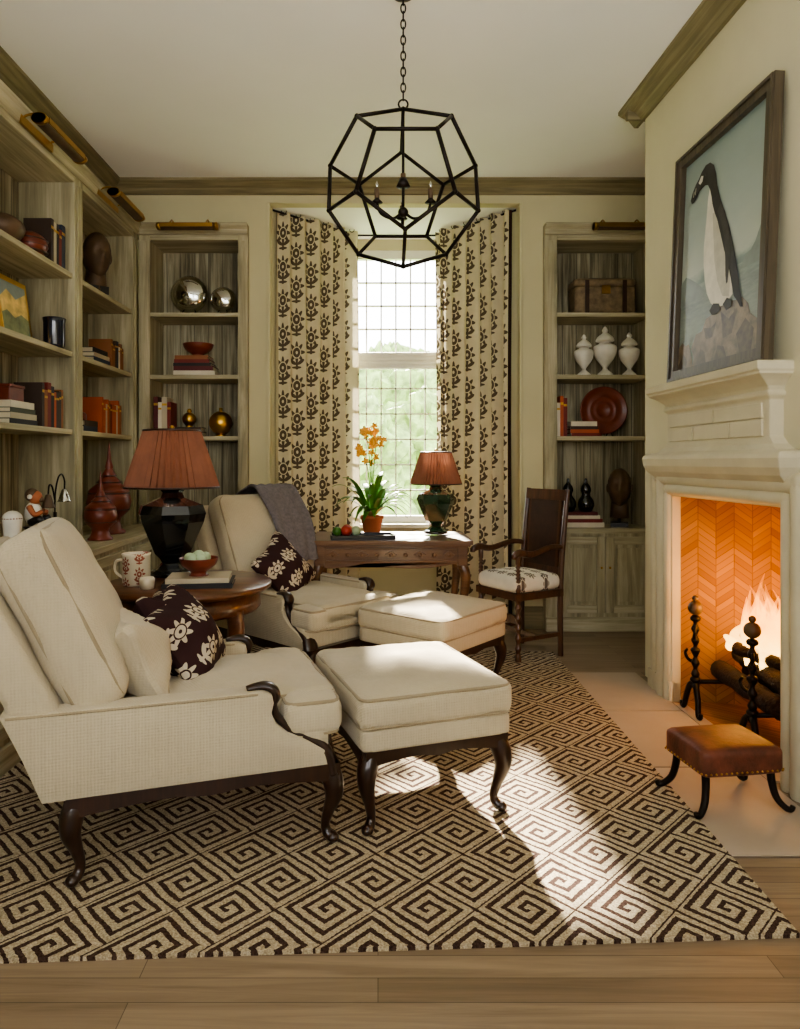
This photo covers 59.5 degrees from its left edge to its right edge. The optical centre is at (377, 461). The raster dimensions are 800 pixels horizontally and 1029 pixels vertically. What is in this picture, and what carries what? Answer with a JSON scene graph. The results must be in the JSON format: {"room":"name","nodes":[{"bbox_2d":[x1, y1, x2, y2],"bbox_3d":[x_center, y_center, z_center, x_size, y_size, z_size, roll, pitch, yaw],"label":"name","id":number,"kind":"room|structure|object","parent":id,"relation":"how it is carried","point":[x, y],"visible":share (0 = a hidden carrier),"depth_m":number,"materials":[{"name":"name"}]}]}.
{"room":"living room","nodes":[
{"label":"living room","id":0,"kind":"room"},
{"bbox_2d":[0,46,119,186],"bbox_3d":[-1.887,-1.961,1.775,0.127,0.098,6.550,0,0,0],"label":"crown molding","id":1,"kind":"structure","parent":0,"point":[11,74],"depth_m":3.90,"materials":[{"name":"brown wood"}]},
{"bbox_2d":[0,0,702,176],"bbox_3d":[0.000,-2.070,2.125,5.200,0.120,7.750,0,0,0],"label":"ceiling","id":2,"kind":"structure","parent":0,"point":[156,88],"depth_m":3.67,"materials":[{"name":"paint"}]},
{"bbox_2d":[273,209,515,235],"bbox_3d":[0.120,-1.845,5.416,1.791,0.016,0.583,0,0,0],"label":"rail","id":3,"kind":"object","parent":2,"relation":"attached to","point":[280,212],"visible":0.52,"depth_m":5.69,"materials":[{"name":"metal"}]},
{"bbox_2d":[276,211,359,577],"bbox_3d":[-0.452,-0.348,5.389,0.770,3.056,0.117,0,0,-40],"label":"curtain","id":4,"kind":"object","parent":3,"relation":"hanging from","point":[319,419],"visible":0.73,"depth_m":5.34,"materials":[{"name":"fabric"}]},
{"bbox_2d":[435,210,511,621],"bbox_3d":[0.727,-0.348,5.393,0.721,3.056,0.122,0,0,44],"label":"curtain","id":5,"kind":"object","parent":3,"relation":"hanging from","point":[474,281],"visible":0.81,"depth_m":5.38,"materials":[{"name":"fabric"}]},
{"bbox_2d":[326,0,480,268],"bbox_3d":[0.108,-1.418,3.000,0.652,1.184,0.610,0,0,0],"label":"chandelier","id":6,"kind":"object","parent":2,"relation":"hanging from","point":[403,184],"visible":1,"depth_m":2.98,"materials":[{"name":"metal"}]},
{"bbox_2d":[126,195,644,605],"bbox_3d":[0.060,-0.405,5.250,4.280,3.210,0.400,0,0,0],"label":"wall","id":7,"kind":"structure","parent":0,"point":[538,210],"depth_m":5.05,"materials":[{"name":"paint"}]},
{"bbox_2d":[116,177,644,194],"bbox_3d":[0.095,-1.968,4.995,4.090,0.085,0.110,0,0,0],"label":"crown molding","id":8,"kind":"structure","parent":7,"relation":"attached to","point":[128,185],"depth_m":4.99,"materials":[{"name":"brown wood"}]},
{"bbox_2d":[267,201,522,548],"bbox_3d":[0.120,-0.340,5.043,1.840,3.080,0.015,0,0,0],"label":"trim","id":9,"kind":"structure","parent":7,"relation":"attached to","point":[268,202],"depth_m":5.04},
{"bbox_2d":[524,606,542,628],"bbox_3d":[0.130,1.120,5.040,2.120,0.160,0.020,0,0,0],"label":"baseboard","id":10,"kind":"structure","parent":7,"relation":"attached to","point":[533,614],"depth_m":5.03,"materials":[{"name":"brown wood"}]},
{"bbox_2d":[271,208,516,614],"bbox_3d":[0.120,-0.330,5.535,1.800,3.060,0.830,0,0,0],"label":"wall","id":11,"kind":"structure","parent":0,"point":[400,581],"depth_m":5.19,"materials":[{"name":"paint"}]},
{"bbox_2d":[358,251,436,527],"bbox_3d":[0.150,-0.615,5.835,0.920,2.310,0.190,0,0,0],"label":"window","id":12,"kind":"structure","parent":11,"relation":"in","point":[389,521],"depth_m":5.88,"materials":[{"name":"white paint"}]},
{"bbox_2d":[359,352,435,368],"bbox_3d":[0.150,-0.840,5.810,0.780,0.141,0.040,0,0,0],"label":"window rail","id":13,"kind":"object","parent":12,"relation":"attached to","point":[367,360],"visible":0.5,"depth_m":5.79,"materials":[{"name":"white paint"}]},
{"bbox_2d":[273,208,515,238],"bbox_3d":[0.120,-1.930,5.535,1.800,0.140,0.830,0,0,0],"label":"ceiling","id":14,"kind":"structure","parent":0,"point":[354,219],"depth_m":5.32,"materials":[{"name":"white paint"}]},
{"bbox_2d":[0,625,799,1028],"bbox_3d":[0.000,1.250,2.125,5.200,0.100,7.750,0,0,0],"label":"floor","id":15,"kind":"structure","parent":0,"point":[753,983],"depth_m":1.60,"materials":[{"name":"brown wood"}]},
{"bbox_2d":[0,79,161,777],"bbox_3d":[-1.736,-0.250,3.450,0.647,2.900,3.100,0,0,0],"label":"bookcase","id":16,"kind":"object","parent":15,"relation":"on","point":[36,182],"visible":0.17,"depth_m":3.97,"materials":[{"name":"brown wood"}]},
{"bbox_2d":[2,511,22,537],"bbox_3d":[-1.620,0.329,3.100,0.122,0.227,0.122,0,0,0],"label":"ceramic jar","id":17,"kind":"object","parent":16,"relation":"on","point":[12,521],"visible":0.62,"depth_m":3.07,"materials":[{"name":"white ceramic"}]},
{"bbox_2d":[0,212,25,240],"bbox_3d":[-1.840,-1.138,3.420,0.212,0.144,0.212,0,0,0],"label":"vessel","id":18,"kind":"object","parent":16,"relation":"in","point":[9,224],"visible":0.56,"depth_m":3.37,"materials":[{"name":"brown metal"}]},
{"bbox_2d":[0,273,32,337],"bbox_3d":[-1.872,-0.782,3.580,0.065,0.320,0.320,0,0,0],"label":"framed landscape","id":19,"kind":"object","parent":16,"relation":"on","point":[14,311],"visible":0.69,"depth_m":3.58,"materials":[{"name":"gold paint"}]},
{"bbox_2d":[0,400,36,425],"bbox_3d":[-1.851,-0.242,3.499,0.176,0.114,0.276,0,0,0],"label":"book stack","id":20,"kind":"object","parent":16,"relation":"in","point":[11,411],"visible":0.94,"depth_m":3.43,"materials":[{"name":"paper"}]},
{"bbox_2d":[0,383,24,401],"bbox_3d":[-1.850,-0.342,3.490,0.108,0.085,0.148,0,0,0],"label":"box","id":21,"kind":"object","parent":20,"relation":"on","point":[8,391],"visible":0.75,"depth_m":3.44,"materials":[{"name":"red leather"}]},
{"bbox_2d":[20,231,48,255],"bbox_3d":[-1.820,-1.136,3.660,0.180,0.138,0.180,0,0,0],"label":"vessel","id":22,"kind":"object","parent":16,"relation":"in","point":[34,240],"visible":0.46,"depth_m":3.61,"materials":[{"name":"ceramic"}]},
{"bbox_2d":[23,488,51,529],"bbox_3d":[-1.591,0.281,3.250,0.117,0.319,0.124,0,0,0],"label":"figurine","id":23,"kind":"object","parent":16,"relation":"on","point":[34,514],"visible":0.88,"depth_m":3.22,"materials":[{"name":"ceramic"}]},
{"bbox_2d":[14,382,62,427],"bbox_3d":[-1.835,-0.305,3.791,0.151,0.240,0.243,0,0,0],"label":"books","id":24,"kind":"object","parent":16,"relation":"in","point":[48,402],"visible":0.65,"depth_m":3.71,"materials":[{"name":"fabric"}]},
{"bbox_2d":[23,218,64,268],"bbox_3d":[-1.835,-1.196,3.853,0.151,0.252,0.166,0,0,0],"label":"books","id":25,"kind":"object","parent":16,"relation":"in","point":[54,233],"visible":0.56,"depth_m":3.77,"materials":[{"name":"paper"}]},
{"bbox_2d":[19,112,87,164],"bbox_3d":[-1.640,-1.631,3.501,0.186,0.095,0.461,0,0,0],"label":"picture light","id":26,"kind":"object","parent":16,"relation":"attached to","point":[41,119],"visible":0.99,"depth_m":3.46,"materials":[{"name":"brown metal"}]},
{"bbox_2d":[42,316,65,348],"bbox_3d":[-1.785,-0.709,3.860,0.124,0.168,0.124,0,0,0],"label":"vase","id":27,"kind":"object","parent":16,"relation":"on","point":[53,326],"visible":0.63,"depth_m":3.81,"materials":[{"name":"metal"}]},
{"bbox_2d":[41,473,70,516],"bbox_3d":[-1.550,0.248,3.375,0.100,0.384,0.238,0,0,0],"label":"desk lamp","id":28,"kind":"object","parent":16,"relation":"in","point":[64,496],"visible":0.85,"depth_m":3.36,"materials":[{"name":"metal"}]},
{"bbox_2d":[83,420,97,431],"bbox_3d":[-1.837,-0.219,4.303,0.153,0.068,0.200,0,0,0],"label":"book stack","id":29,"kind":"object","parent":16,"relation":"in","point":[88,425],"visible":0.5,"depth_m":4.29,"materials":[{"name":"paper"}]},
{"bbox_2d":[83,347,109,364],"bbox_3d":[-1.850,-0.671,4.476,0.178,0.092,0.265,0,0,0],"label":"book stack","id":30,"kind":"object","parent":16,"relation":"in","point":[94,353],"visible":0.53,"depth_m":4.39,"materials":[{"name":"paper"}]},
{"bbox_2d":[83,232,111,294],"bbox_3d":[-1.803,-1.269,4.484,0.203,0.398,0.203,0,0,5],"label":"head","id":31,"kind":"object","parent":16,"relation":"in","point":[97,257],"visible":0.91,"depth_m":4.42},
{"bbox_2d":[83,470,117,540],"bbox_3d":[-1.570,0.242,3.960,0.185,0.396,0.185,0,0,0],"label":"vessel","id":32,"kind":"object","parent":16,"relation":"in","point":[100,514],"visible":1,"depth_m":3.91,"materials":[{"name":"red paint"}]},
{"bbox_2d":[83,397,120,434],"bbox_3d":[-1.835,-0.300,4.630,0.151,0.230,0.340,0,0,0],"label":"books","id":33,"kind":"object","parent":16,"relation":"in","point":[107,413],"visible":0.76,"depth_m":4.50,"materials":[{"name":"fabric"}]},
{"bbox_2d":[89,339,122,369],"bbox_3d":[-1.835,-0.719,4.729,0.151,0.188,0.218,0,0,0],"label":"books","id":34,"kind":"object","parent":16,"relation":"in","point":[115,351],"visible":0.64,"depth_m":4.62,"materials":[{"name":"paper"}]},
{"bbox_2d":[86,443,131,534],"bbox_3d":[-1.660,0.155,4.320,0.266,0.570,0.266,0,0,0],"label":"vessel","id":35,"kind":"object","parent":16,"relation":"in","point":[119,497],"visible":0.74,"depth_m":4.26,"materials":[{"name":"red lacquer"},{"name":"dark wood"}]},
{"bbox_2d":[97,186,144,221],"bbox_3d":[-1.640,-1.641,4.420,0.186,0.095,0.461,0,0,0],"label":"picture light","id":36,"kind":"object","parent":16,"relation":"attached to","point":[115,193],"visible":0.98,"depth_m":4.36,"materials":[{"name":"brown metal"}]},
{"bbox_2d":[138,222,248,552],"bbox_3d":[-1.320,-0.250,5.147,0.780,2.900,0.385,0,0,0],"label":"bookcase","id":37,"kind":"object","parent":15,"relation":"on","point":[218,258],"visible":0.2,"depth_m":5.29,"materials":[{"name":"brown wood"}]},
{"bbox_2d":[153,397,176,427],"bbox_3d":[-1.557,-0.328,5.125,0.126,0.286,0.151,0,0,0],"label":"books","id":38,"kind":"object","parent":37,"relation":"in","point":[164,409],"visible":0.77,"depth_m":5.05,"materials":[{"name":"fabric"}]},
{"bbox_2d":[156,219,218,229],"bbox_3d":[-1.325,-1.661,4.925,0.421,0.095,0.186,0,0,0],"label":"picture light","id":39,"kind":"object","parent":37,"relation":"attached to","point":[169,225],"visible":1,"depth_m":4.84,"materials":[{"name":"brown metal"}]},
{"bbox_2d":[171,276,207,312],"bbox_3d":[-1.380,-1.214,5.117,0.270,0.293,0.142,0,0,0],"label":"glass ball","id":40,"kind":"object","parent":37,"relation":"in","point":[189,294],"visible":0.93,"depth_m":5.07,"materials":[{"name":"metal"}]},
{"bbox_2d":[175,427,205,435],"bbox_3d":[-1.369,-0.219,5.129,0.201,0.068,0.154,0,0,0],"label":"book stack","id":41,"kind":"object","parent":37,"relation":"in","point":[202,429],"visible":0.33,"depth_m":5.06,"materials":[{"name":"paper"}]},
{"bbox_2d":[182,409,195,426],"bbox_3d":[-1.380,-0.322,5.120,0.100,0.138,0.100,0,0,0],"label":"finial","id":42,"kind":"object","parent":41,"relation":"on","point":[189,419],"visible":0.98,"depth_m":5.09,"materials":[{"name":"gold metal"}]},
{"bbox_2d":[173,355,219,374],"bbox_3d":[-1.328,-0.698,5.144,0.302,0.145,0.183,0,0,0],"label":"book stack","id":43,"kind":"object","parent":37,"relation":"in","point":[183,364],"visible":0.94,"depth_m":5.05,"materials":[{"name":"paper"}]},
{"bbox_2d":[183,342,213,354],"bbox_3d":[-1.320,-0.817,5.140,0.221,0.096,0.221,0,0,0],"label":"bowl","id":44,"kind":"object","parent":43,"relation":"on","point":[195,348],"visible":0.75,"depth_m":5.07,"materials":[{"name":"paint"}]},
{"bbox_2d":[209,408,232,435],"bbox_3d":[-1.150,-0.290,5.120,0.170,0.210,0.170,0,0,0],"label":"sphere","id":45,"kind":"object","parent":37,"relation":"in","point":[220,423],"visible":0.91,"depth_m":5.06,"materials":[{"name":"gold metal"}]},
{"bbox_2d":[210,287,235,312],"bbox_3d":[-1.130,-1.171,5.101,0.184,0.206,0.104,0,0,0],"label":"glass ball","id":46,"kind":"object","parent":37,"relation":"in","point":[222,299],"visible":0.92,"depth_m":5.07,"materials":[{"name":"metal"}]},
{"bbox_2d":[311,531,472,595],"bbox_3d":[0.080,0.840,4.550,1.000,0.719,0.580,0,0,0],"label":"table","id":47,"kind":"object","parent":15,"relation":"on","point":[410,549],"visible":0.75,"depth_m":4.29,"materials":[{"name":"brown wood"}]},
{"bbox_2d":[330,532,395,539],"bbox_3d":[-0.100,0.468,4.420,0.400,0.025,0.200,0,0,-6],"label":"tray","id":48,"kind":"object","parent":47,"relation":"on","point":[363,535],"visible":1,"depth_m":4.33,"materials":[{"name":"black paint"}]},
{"bbox_2d":[332,524,360,535],"bbox_3d":[-0.199,0.435,4.445,0.153,0.070,0.141,0,0,36],"label":"fruit","id":49,"kind":"object","parent":48,"relation":"on","point":[346,530],"visible":0.96,"depth_m":4.42,"materials":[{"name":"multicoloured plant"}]},
{"bbox_2d":[332,422,412,531],"bbox_3d":[-0.034,0.111,4.598,0.525,0.739,0.546,0,0,0],"label":"potted orchid","id":50,"kind":"object","parent":47,"relation":"on","point":[375,494],"visible":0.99,"depth_m":4.56,"materials":[{"name":"plant"}]},
{"bbox_2d":[410,449,461,533],"bbox_3d":[0.380,0.190,4.600,0.346,0.555,0.346,0,0,0],"label":"table lamp","id":51,"kind":"object","parent":47,"relation":"on","point":[435,469],"visible":1,"depth_m":4.51,"materials":[{"name":"dark green glazed ceramic"},{"name":"rust-red pleated fabric"},{"name":"brass"}]},
{"bbox_2d":[0,644,799,963],"bbox_3d":[-0.163,1.194,3.135,2.515,0.012,2.970,0,0,0],"label":"rug","id":52,"kind":"object","parent":15,"relation":"on","point":[586,848],"visible":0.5,"depth_m":2.09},
{"bbox_2d":[0,517,343,887],"bbox_3d":[-0.733,0.690,2.334,1.106,0.995,0.708,0,0,-18],"label":"armchair","id":53,"kind":"object","parent":52,"relation":"on","point":[107,705],"visible":1,"depth_m":2.03,"materials":[{"name":"beige fabric"}]},
{"bbox_2d":[0,517,128,704],"bbox_3d":[-0.989,0.468,2.251,0.374,0.550,0.610,0,0,-18],"label":"cushion","id":54,"kind":"object","parent":53,"relation":"on","point":[62,610],"depth_m":1.98,"materials":[{"name":"beige fabric"}]},
{"bbox_2d":[115,607,171,696],"bbox_3d":[-0.769,0.613,2.228,0.221,0.290,0.290,-27,16,-27],"label":"pillow","id":55,"kind":"object","parent":53,"relation":"on","point":[143,636],"depth_m":2.14,"materials":[{"name":"beige fabric"}]},
{"bbox_2d":[143,584,225,679],"bbox_3d":[-0.664,0.613,2.420,0.221,0.334,0.334,-32,10,6],"label":"printed pillow","id":56,"kind":"object","parent":53,"relation":"on","point":[196,646],"depth_m":2.33,"materials":[{"name":"brown fabric"}]},
{"bbox_2d":[124,647,341,734],"bbox_3d":[-0.521,0.793,2.403,0.660,0.194,0.670,0,0,-18],"label":"seat cushion","id":57,"kind":"object","parent":53,"relation":"on","point":[217,698],"depth_m":2.14,"materials":[{"name":"beige fabric"}]},
{"bbox_2d":[110,570,271,636],"bbox_3d":[-0.865,0.864,3.200,0.750,0.631,0.750,0,0,0],"label":"round side table","id":58,"kind":"object","parent":52,"relation":"on","point":[230,604],"visible":0.28,"depth_m":3.00,"materials":[{"name":"brown wood"}]},
{"bbox_2d":[113,551,150,586],"bbox_3d":[-1.088,0.477,3.124,0.148,0.142,0.128,0,0,-37],"label":"mug","id":59,"kind":"object","parent":58,"relation":"on","point":[135,564],"visible":0.87,"depth_m":3.08,"materials":[{"name":"white ceramic"}]},
{"bbox_2d":[139,576,154,589],"bbox_3d":[-1.000,0.523,3.030,0.066,0.050,0.066,0,0,0],"label":"cup","id":60,"kind":"object","parent":58,"relation":"on","point":[145,582],"visible":1,"depth_m":3.00,"materials":[{"name":"white ceramic"}]},
{"bbox_2d":[122,425,219,577],"bbox_3d":[-1.000,0.184,3.400,0.455,0.727,0.456,0,0,0],"label":"table lamp","id":61,"kind":"object","parent":58,"relation":"on","point":[171,461],"visible":0.95,"depth_m":3.28,"materials":[{"name":"black glaze"},{"name":"rust-red pleated fabric"},{"name":"brass"}]},
{"bbox_2d":[161,571,235,589],"bbox_3d":[-0.797,0.527,3.130,0.300,0.042,0.220,0,0,-8],"label":"book stack","id":62,"kind":"object","parent":58,"relation":"on","point":[215,579],"visible":0.95,"depth_m":3.04,"materials":[{"name":"paper"}]},
{"bbox_2d":[179,550,217,576],"bbox_3d":[-0.800,0.449,3.125,0.171,0.114,0.171,0,0,0],"label":"footed bowl","id":63,"kind":"object","parent":62,"relation":"on","point":[198,562],"visible":1,"depth_m":3.08,"materials":[{"name":"red paint"}]},
{"bbox_2d":[197,483,397,662],"bbox_3d":[-0.513,0.660,4.075,1.149,1.054,0.708,0,0,43],"label":"armchair","id":64,"kind":"object","parent":52,"relation":"on","point":[268,530],"visible":0.78,"depth_m":3.94,"materials":[{"name":"beige fabric"}]},
{"bbox_2d":[208,494,313,572],"bbox_3d":[-0.694,0.468,4.244,0.374,0.550,0.610,0,0,43],"label":"cushion","id":65,"kind":"object","parent":64,"relation":"on","point":[241,527],"depth_m":4.09,"materials":[{"name":"beige fabric"}]},
{"bbox_2d":[235,483,317,560],"bbox_3d":[-0.651,0.373,4.349,0.574,0.478,0.311,0,0,43],"label":"throw blanket","id":66,"kind":"object","parent":64,"relation":"on","point":[282,510],"depth_m":4.23,"materials":[{"name":"grey fabric"}]},
{"bbox_2d":[250,531,315,591],"bbox_3d":[-0.527,0.608,3.951,0.221,0.356,0.356,-35,12,28],"label":"printed pillow","id":67,"kind":"object","parent":64,"relation":"on","point":[273,556],"depth_m":3.87,"materials":[{"name":"brown fabric"}]},
{"bbox_2d":[266,581,397,632],"bbox_3d":[-0.334,0.793,3.909,0.660,0.194,0.670,0,0,43],"label":"seat cushion","id":68,"kind":"object","parent":64,"relation":"on","point":[307,606],"depth_m":3.64,"materials":[{"name":"beige fabric"}]},
{"bbox_2d":[315,641,511,835],"bbox_3d":[0.105,0.946,2.560,0.550,0.483,0.610,0,0,-19],"label":"ottoman","id":69,"kind":"object","parent":52,"relation":"on","point":[404,700],"visible":0.87,"depth_m":2.32,"materials":[{"name":"beige fabric"}]},
{"bbox_2d":[315,641,511,731],"bbox_3d":[0.105,0.799,2.560,0.550,0.190,0.610,0,0,-19],"label":"cushion","id":70,"kind":"object","parent":69,"relation":"on","point":[433,686],"depth_m":2.34,"materials":[{"name":"beige fabric"}]},
{"bbox_2d":[358,590,506,674],"bbox_3d":[0.290,0.946,3.660,0.550,0.483,0.610,0,0,40],"label":"ottoman","id":71,"kind":"object","parent":52,"relation":"on","point":[469,625],"visible":0.66,"depth_m":3.50,"materials":[{"name":"beige fabric"}]},
{"bbox_2d":[358,590,506,642],"bbox_3d":[0.290,0.799,3.660,0.550,0.190,0.610,0,0,40],"label":"cushion","id":72,"kind":"object","parent":71,"relation":"on","point":[424,615],"depth_m":3.49,"materials":[{"name":"beige fabric"}]},
{"bbox_2d":[470,487,569,662],"bbox_3d":[0.899,0.685,4.405,0.484,1.031,0.432,0,0,-30],"label":"armchair","id":73,"kind":"object","parent":15,"relation":"on","point":[538,573],"visible":0.91,"depth_m":4.36,"materials":[{"name":"brown wood"}]},
{"bbox_2d":[478,567,559,592],"bbox_3d":[0.882,0.739,4.396,0.378,0.136,0.378,0,0,-30],"label":"seat cushion","id":74,"kind":"object","parent":73,"relation":"on","point":[529,579],"depth_m":4.28,"materials":[{"name":"white fabric"}]},
{"bbox_2d":[543,222,644,631],"bbox_3d":[1.610,-0.250,5.136,0.840,2.900,0.407,0,0,0],"label":"bookcase","id":75,"kind":"object","parent":15,"relation":"on","point":[604,588],"visible":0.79,"depth_m":5.03,"materials":[{"name":"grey wood"}]},
{"bbox_2d":[557,396,566,435],"bbox_3d":[1.325,-0.331,5.125,0.081,0.292,0.151,0,0,0],"label":"books","id":76,"kind":"object","parent":75,"relation":"in","point":[561,401],"visible":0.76,"depth_m":5.05,"materials":[{"name":"paper"}]},
{"bbox_2d":[562,510,603,526],"bbox_3d":[1.472,0.415,5.135,0.310,0.109,0.209,0,0,0],"label":"book stack","id":77,"kind":"object","parent":75,"relation":"in","point":[577,518],"visible":0.63,"depth_m":5.03,"materials":[{"name":"paper"}]},
{"bbox_2d":[563,478,575,511],"bbox_3d":[1.390,0.242,5.120,0.117,0.244,0.117,0,0,0],"label":"gourd","id":78,"kind":"object","parent":77,"relation":"on","point":[572,502],"visible":0.67,"depth_m":5.08,"materials":[{"name":"ceramic"}]},
{"bbox_2d":[578,478,593,511],"bbox_3d":[1.520,0.242,5.120,0.117,0.244,0.117,0,0,0],"label":"gourd","id":79,"kind":"object","parent":77,"relation":"on","point":[585,502],"visible":0.99,"depth_m":5.09,"materials":[{"name":"ceramic"}]},
{"bbox_2d":[574,334,593,374],"bbox_3d":[1.500,-0.777,5.100,0.142,0.306,0.142,0,0,0],"label":"urn","id":80,"kind":"object","parent":75,"relation":"in","point":[583,356],"visible":0.91,"depth_m":5.06,"materials":[{"name":"white ceramic"}]},
{"bbox_2d":[567,421,601,435],"bbox_3d":[1.506,-0.239,5.140,0.228,0.109,0.154,0,0,0],"label":"book stack","id":81,"kind":"object","parent":75,"relation":"in","point":[574,428],"visible":0.85,"depth_m":5.07,"materials":[{"name":"paper"}]},
{"bbox_2d":[568,278,635,312],"bbox_3d":[1.640,-1.202,5.136,0.450,0.265,0.217,0,0,0],"label":"box","id":82,"kind":"object","parent":75,"relation":"in","point":[586,295],"visible":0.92,"depth_m":5.04,"materials":[{"name":"leather"}]},
{"bbox_2d":[580,386,627,435],"bbox_3d":[1.660,-0.369,5.183,0.350,0.373,0.081,0,0,0],"label":"plate","id":83,"kind":"object","parent":75,"relation":"on","point":[607,406],"visible":0.84,"depth_m":5.16,"materials":[{"name":"red paint"}]},
{"bbox_2d":[593,327,616,374],"bbox_3d":[1.660,-0.807,5.120,0.170,0.367,0.170,0,0,0],"label":"urn","id":84,"kind":"object","parent":75,"relation":"in","point":[605,352],"visible":0.86,"depth_m":5.07,"materials":[{"name":"white ceramic"}]},
{"bbox_2d":[592,219,644,229],"bbox_3d":[1.700,-1.661,4.925,0.401,0.095,0.186,0,0,0],"label":"picture light","id":85,"kind":"object","parent":75,"relation":"attached to","point":[638,225],"visible":0.7,"depth_m":4.84,"materials":[{"name":"brown metal"}]},
{"bbox_2d":[606,468,632,526],"bbox_3d":[1.763,0.257,5.096,0.187,0.427,0.218,0,0,-12],"label":"bust","id":86,"kind":"object","parent":75,"relation":"on","point":[619,487],"visible":1,"depth_m":5.04,"materials":[{"name":"brown wood"}]},
{"bbox_2d":[618,332,639,374],"bbox_3d":[1.830,-0.784,5.100,0.149,0.321,0.149,0,0,0],"label":"urn","id":87,"kind":"object","parent":75,"relation":"in","point":[628,355],"visible":0.88,"depth_m":5.06,"materials":[{"name":"white ceramic"}]},
{"bbox_2d":[571,672,799,857],"bbox_3d":[1.300,1.197,3.047,0.640,0.006,1.855,0,0,0],"label":"hearth","id":88,"kind":"object","parent":15,"relation":"on","point":[744,817],"visible":0.67,"depth_m":2.59,"materials":[{"name":"stone"}]},
{"bbox_2d":[680,595,723,720],"bbox_3d":[1.673,0.913,3.320,0.405,0.562,0.218,0,0,0],"label":"andiron","id":89,"kind":"object","parent":88,"relation":"on","point":[695,607],"visible":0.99,"depth_m":3.31,"materials":[{"name":"metal"}]},
{"bbox_2d":[710,642,779,720],"bbox_3d":[1.699,0.932,3.079,0.236,0.226,0.573,0,0,2],"label":"logs","id":90,"kind":"object","parent":89,"relation":"on","point":[767,687],"visible":0.6,"depth_m":3.02},
{"bbox_2d":[723,625,779,669],"bbox_3d":[1.730,0.713,3.139,0.190,0.433,0.435,0,0,-6],"label":"flames","id":91,"kind":"object","parent":90,"relation":"on","point":[768,644],"visible":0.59,"depth_m":3.10,"materials":[{"name":"white"}]},
{"bbox_2d":[655,724,795,819],"bbox_3d":[1.215,1.073,2.470,0.371,0.232,0.260,0,0,-8],"label":"footstool","id":92,"kind":"object","parent":88,"relation":"on","point":[715,750],"visible":1,"depth_m":2.38,"materials":[{"name":"brown leather"}]},
{"bbox_2d":[738,616,773,734],"bbox_3d":[1.708,0.913,2.880,0.405,0.562,0.218,0,0,0],"label":"andiron","id":93,"kind":"object","parent":88,"relation":"on","point":[751,629],"visible":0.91,"depth_m":2.87,"materials":[{"name":"metal"}]},
{"bbox_2d":[681,497,779,772],"bbox_3d":[1.804,0.685,3.055,0.550,1.030,0.910,0,0,-2],"label":"firebox","id":94,"kind":"object","parent":15,"relation":"on","point":[730,551],"visible":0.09,"depth_m":3.46,"materials":[{"name":"orange brick"}]},
{"bbox_2d":[645,0,799,676],"bbox_3d":[1.904,-0.405,3.053,0.750,3.210,1.780,0,0,-2],"label":"wall","id":95,"kind":"structure","parent":0,"point":[762,37],"depth_m":3.15,"materials":[{"name":"paint"}]},
{"bbox_2d":[618,0,745,127],"bbox_3d":[1.771,-1.965,3.056,0.716,0.089,1.996,0,0,-2],"label":"crown molding","id":96,"kind":"structure","parent":95,"relation":"attached to","point":[710,17],"depth_m":3.38,"materials":[{"name":"brown wood"}]},
{"bbox_2d":[642,360,799,802],"bbox_3d":[1.463,0.410,3.033,0.147,1.580,1.450,0,0,-2],"label":"fireplace mantel","id":97,"kind":"object","parent":95,"relation":"attached to","point":[727,442],"visible":1,"depth_m":2.89,"materials":[{"name":"stone"}]},
{"bbox_2d":[666,70,784,382],"bbox_3d":[1.465,-0.924,3.018,0.091,1.086,0.800,0,0,-2],"label":"painting","id":98,"kind":"object","parent":97,"relation":"on","point":[727,188],"visible":0.98,"depth_m":2.94,"materials":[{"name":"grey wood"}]},
{"bbox_3d":[0.000,1.650,33.050,50.000,0.100,53.900,0,0,0],"label":"lawn","id":99,"kind":"structure","parent":0,"visible":0},
{"bbox_2d":[359,387,420,514],"bbox_3d":[-0.825,0.410,12.092,3.352,3.670,2.418,0,0,0],"label":"shrub","id":100,"kind":"object","parent":99,"relation":"on","point":[373,406],"visible":0.13,"depth_m":11.52,"materials":[{"name":"green plant"}]},
{"bbox_2d":[359,341,435,405],"bbox_3d":[0.143,0.102,16.109,5.061,5.759,3.784,0,0,0],"label":"shrub","id":101,"kind":"object","parent":99,"relation":"on","point":[373,375],"visible":0.12,"depth_m":14.85,"materials":[{"name":"green plant"}]},
{"bbox_2d":[384,384,436,514],"bbox_3d":[1.094,0.269,12.963,3.516,4.020,2.604,0,0,0],"label":"shrub","id":102,"kind":"object","parent":99,"relation":"on","point":[417,398],"visible":0.08,"depth_m":12.36,"materials":[{"name":"green plant"}]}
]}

